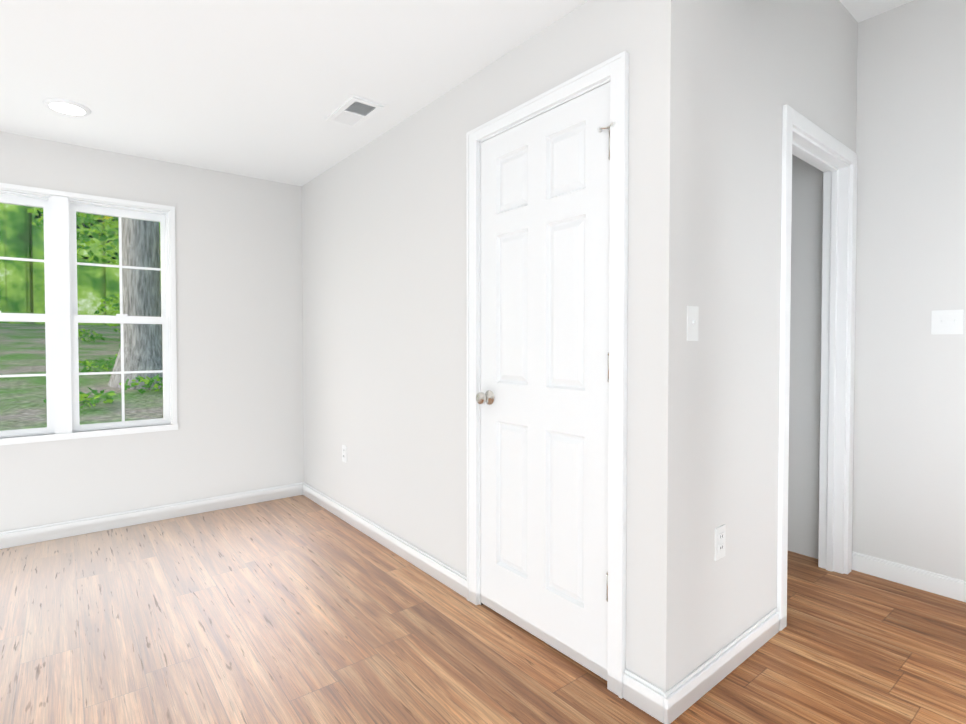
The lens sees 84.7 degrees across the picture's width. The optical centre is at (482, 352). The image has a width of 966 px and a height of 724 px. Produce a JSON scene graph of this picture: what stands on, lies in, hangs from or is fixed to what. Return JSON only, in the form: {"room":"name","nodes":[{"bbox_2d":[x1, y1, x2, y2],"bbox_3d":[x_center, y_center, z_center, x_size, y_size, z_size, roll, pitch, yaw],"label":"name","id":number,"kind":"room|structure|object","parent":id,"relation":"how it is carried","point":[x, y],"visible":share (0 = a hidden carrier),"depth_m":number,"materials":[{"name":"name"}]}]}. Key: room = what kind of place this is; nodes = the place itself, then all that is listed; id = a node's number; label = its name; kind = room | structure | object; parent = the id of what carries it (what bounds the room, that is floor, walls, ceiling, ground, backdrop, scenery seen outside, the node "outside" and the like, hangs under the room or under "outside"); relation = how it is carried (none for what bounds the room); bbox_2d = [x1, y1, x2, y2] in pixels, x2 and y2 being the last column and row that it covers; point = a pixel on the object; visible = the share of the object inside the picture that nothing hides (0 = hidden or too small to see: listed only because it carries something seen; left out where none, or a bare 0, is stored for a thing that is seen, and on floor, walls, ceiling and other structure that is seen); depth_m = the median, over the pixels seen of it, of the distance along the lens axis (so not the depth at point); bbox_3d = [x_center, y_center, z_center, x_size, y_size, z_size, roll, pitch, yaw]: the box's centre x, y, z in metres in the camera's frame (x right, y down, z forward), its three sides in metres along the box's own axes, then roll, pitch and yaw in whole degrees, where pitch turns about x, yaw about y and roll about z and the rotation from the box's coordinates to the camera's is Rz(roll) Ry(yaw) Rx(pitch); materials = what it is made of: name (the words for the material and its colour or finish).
{"room":"empty living room","nodes":[
{"label":"empty living room","id":0,"kind":"room"},
{"bbox_2d":[0,131,303,531],"bbox_3d":[-2.729,-0.349,3.267,7.100,2.990,0.150,-1,2,-38],"label":"wall","id":1,"kind":"structure","parent":0,"point":[239,302],"depth_m":3.76,"materials":[{"name":"paint"}]},
{"bbox_2d":[0,183,177,444],"bbox_3d":[-2.633,-0.230,3.314,1.240,1.530,0.140,-1,2,-38],"label":"window unit","id":2,"kind":"structure","parent":1,"relation":"in","point":[61,318],"depth_m":3.33,"materials":[{"name":"paint"}]},
{"bbox_2d":[0,483,299,548],"bbox_3d":[-3.370,1.110,2.682,4.970,0.098,0.018,-1,2,-38],"label":"baseboard","id":3,"kind":"structure","parent":1,"relation":"attached to","point":[18,537],"depth_m":3.53,"materials":[{"name":"paint"}]},
{"bbox_2d":[0,0,587,185],"bbox_3d":[-1.693,-1.517,0.777,5.360,0.550,5.000,-1,2,-38],"label":"ceiling","id":4,"kind":"structure","parent":0,"point":[260,89],"depth_m":2.38,"materials":[{"name":"paint"}]},
{"bbox_2d":[43,98,90,115],"bbox_3d":[-2.167,-1.278,2.766,0.200,0.012,0.200,-1,2,-38],"label":"recessed light","id":5,"kind":"object","parent":4,"relation":"in","point":[67,107],"visible":1,"depth_m":2.75,"materials":[{"name":"white plastic"}]},
{"bbox_2d":[323,94,386,127],"bbox_3d":[-0.686,-1.279,2.825,0.194,0.012,0.364,-1,2,-38],"label":"ceiling vent","id":6,"kind":"object","parent":4,"relation":"in","point":[353,111],"visible":1,"depth_m":2.80,"materials":[{"name":"paint"}]},
{"bbox_2d":[0,495,965,723],"bbox_3d":[-1.129,1.218,1.282,7.100,0.060,5.300,-1,2,-38],"label":"floor","id":7,"kind":"structure","parent":0,"point":[300,609],"depth_m":2.13,"materials":[{"name":"brown wood"}]},
{"bbox_2d":[664,608,778,723],"bbox_3d":[0.905,1.125,1.951,0.852,0.098,0.015,-1,2,-40],"label":"baseboard","id":8,"kind":"structure","parent":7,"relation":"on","point":[689,690],"depth_m":1.88,"materials":[{"name":"paint"}]},
{"bbox_2d":[302,0,690,691],"bbox_3d":[-0.377,-0.068,2.975,0.115,2.440,3.240,-1,2,-38],"label":"wall","id":9,"kind":"structure","parent":0,"point":[384,266],"depth_m":2.59,"materials":[{"name":"paint"}]},
{"bbox_2d":[342,444,346,462],"bbox_3d":[-0.943,0.684,3.605,0.008,0.115,0.070,-1,2,-38],"label":"outlet","id":10,"kind":"object","parent":9,"relation":"attached to","point":[344,453],"visible":1,"depth_m":3.60,"materials":[{"name":"white plastic"}]},
{"bbox_2d":[300,482,466,598],"bbox_3d":[-0.740,1.096,3.353,0.015,0.098,2.173,-1,2,-38],"label":"baseboard","id":11,"kind":"structure","parent":9,"relation":"attached to","point":[453,579],"depth_m":3.05,"materials":[{"name":"paint"}]},
{"bbox_2d":[476,82,614,680],"bbox_3d":[0.214,0.106,2.115,0.100,2.100,0.761,-1,2,-38],"label":"closet door","id":12,"kind":"structure","parent":9,"relation":"in","point":[542,398],"depth_m":2.09,"materials":[{"name":"paint"}]},
{"bbox_2d":[466,51,628,698],"bbox_3d":[0.251,0.079,2.168,0.137,2.180,0.882,-1,2,-38],"label":"trim","id":13,"kind":"structure","parent":9,"relation":"attached to","point":[614,71],"depth_m":1.83,"materials":[{"name":"paint"}]},
{"bbox_2d":[686,0,857,675],"bbox_3d":[1.288,-0.279,2.324,1.695,2.890,0.115,-1,2,-40],"label":"wall","id":14,"kind":"structure","parent":0,"point":[756,65],"depth_m":1.98,"materials":[{"name":"paint"}]},
{"bbox_2d":[687,306,698,340],"bbox_3d":[0.697,-0.097,1.752,0.070,0.115,0.015,-1,2,-40],"label":"light switch","id":15,"kind":"object","parent":14,"relation":"attached to","point":[692,321],"visible":1,"depth_m":1.75,"materials":[{"name":"white plastic"}]},
{"bbox_2d":[715,524,725,560],"bbox_3d":[0.852,0.680,1.902,0.070,0.115,0.008,-1,2,-40],"label":"outlet","id":16,"kind":"object","parent":14,"relation":"attached to","point":[720,535],"visible":1,"depth_m":1.90,"materials":[{"name":"white plastic"}]},
{"bbox_2d":[777,104,857,630],"bbox_3d":[1.557,0.065,2.544,0.914,2.192,0.134,-1,2,-40],"label":"trim","id":17,"kind":"structure","parent":14,"relation":"attached to","point":[833,159],"depth_m":2.76,"materials":[{"name":"paint"}]},
{"bbox_2d":[788,0,965,580],"bbox_3d":[1.640,-0.350,3.350,0.150,2.990,5.150,-1,2,-38],"label":"wall","id":18,"kind":"structure","parent":0,"point":[909,474],"depth_m":2.66,"materials":[{"name":"paint"}]},
{"bbox_2d":[852,551,965,601],"bbox_3d":[2.127,1.111,2.633,0.015,0.098,0.506,-1,2,-38],"label":"baseboard","id":19,"kind":"structure","parent":18,"relation":"attached to","point":[950,587],"depth_m":2.63,"materials":[{"name":"paint"}]},
{"bbox_2d":[931,309,963,333],"bbox_3d":[2.200,-0.146,2.515,0.015,0.115,0.116,-1,2,-38],"label":"light switch","id":20,"kind":"object","parent":18,"relation":"attached to","point":[946,321],"visible":1,"depth_m":2.52,"materials":[{"name":"white plastic"}]},
{"bbox_2d":[840,0,913,22],"bbox_3d":[0.971,-1.786,2.885,1.440,0.100,5.000,-1,2,-38],"label":"ceiling","id":21,"kind":"structure","parent":0,"point":[860,10],"depth_m":2.65,"materials":[{"name":"paint"}]},
{"label":"outside","id":22,"kind":"structure","parent":0,"visible":0},
{"bbox_2d":[0,323,162,430],"bbox_3d":[-8.364,-1.662,37.072,90.000,5.086,59.840,-1,2,-38],"label":"ground","id":23,"kind":"structure","parent":22,"point":[92,414],"depth_m":10.59,"materials":[{"name":"green plant"}]},
{"bbox_2d":[24,206,160,331],"bbox_3d":[-5.949,-2.988,18.979,15.636,6.386,18.014,-1,2,-38],"label":"tree","id":24,"kind":"object","parent":23,"relation":"on","point":[96,233],"depth_m":12.47,"materials":[{"name":"green plant"}]},
{"bbox_2d":[43,328,162,408],"bbox_3d":[-7.059,-0.097,18.095,11.918,1.657,16.279,-1,2,-38],"label":"plant","id":25,"kind":"object","parent":23,"relation":"on","point":[103,364],"depth_m":10.41,"materials":[{"name":"green plant"}]},
{"bbox_2d":[108,218,162,389],"bbox_3d":[-7.046,-7.197,11.767,2.503,16.300,3.910,-1,2,-38],"label":"tree","id":26,"kind":"object","parent":23,"relation":"on","point":[130,277],"depth_m":10.79,"materials":[{"name":"grey plant"}]},
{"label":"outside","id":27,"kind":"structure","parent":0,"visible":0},
{"bbox_2d":[0,203,160,324],"bbox_3d":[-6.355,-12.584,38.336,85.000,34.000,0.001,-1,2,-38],"label":"foliage","id":28,"kind":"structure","parent":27,"point":[24,301],"depth_m":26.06,"materials":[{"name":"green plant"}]}
]}

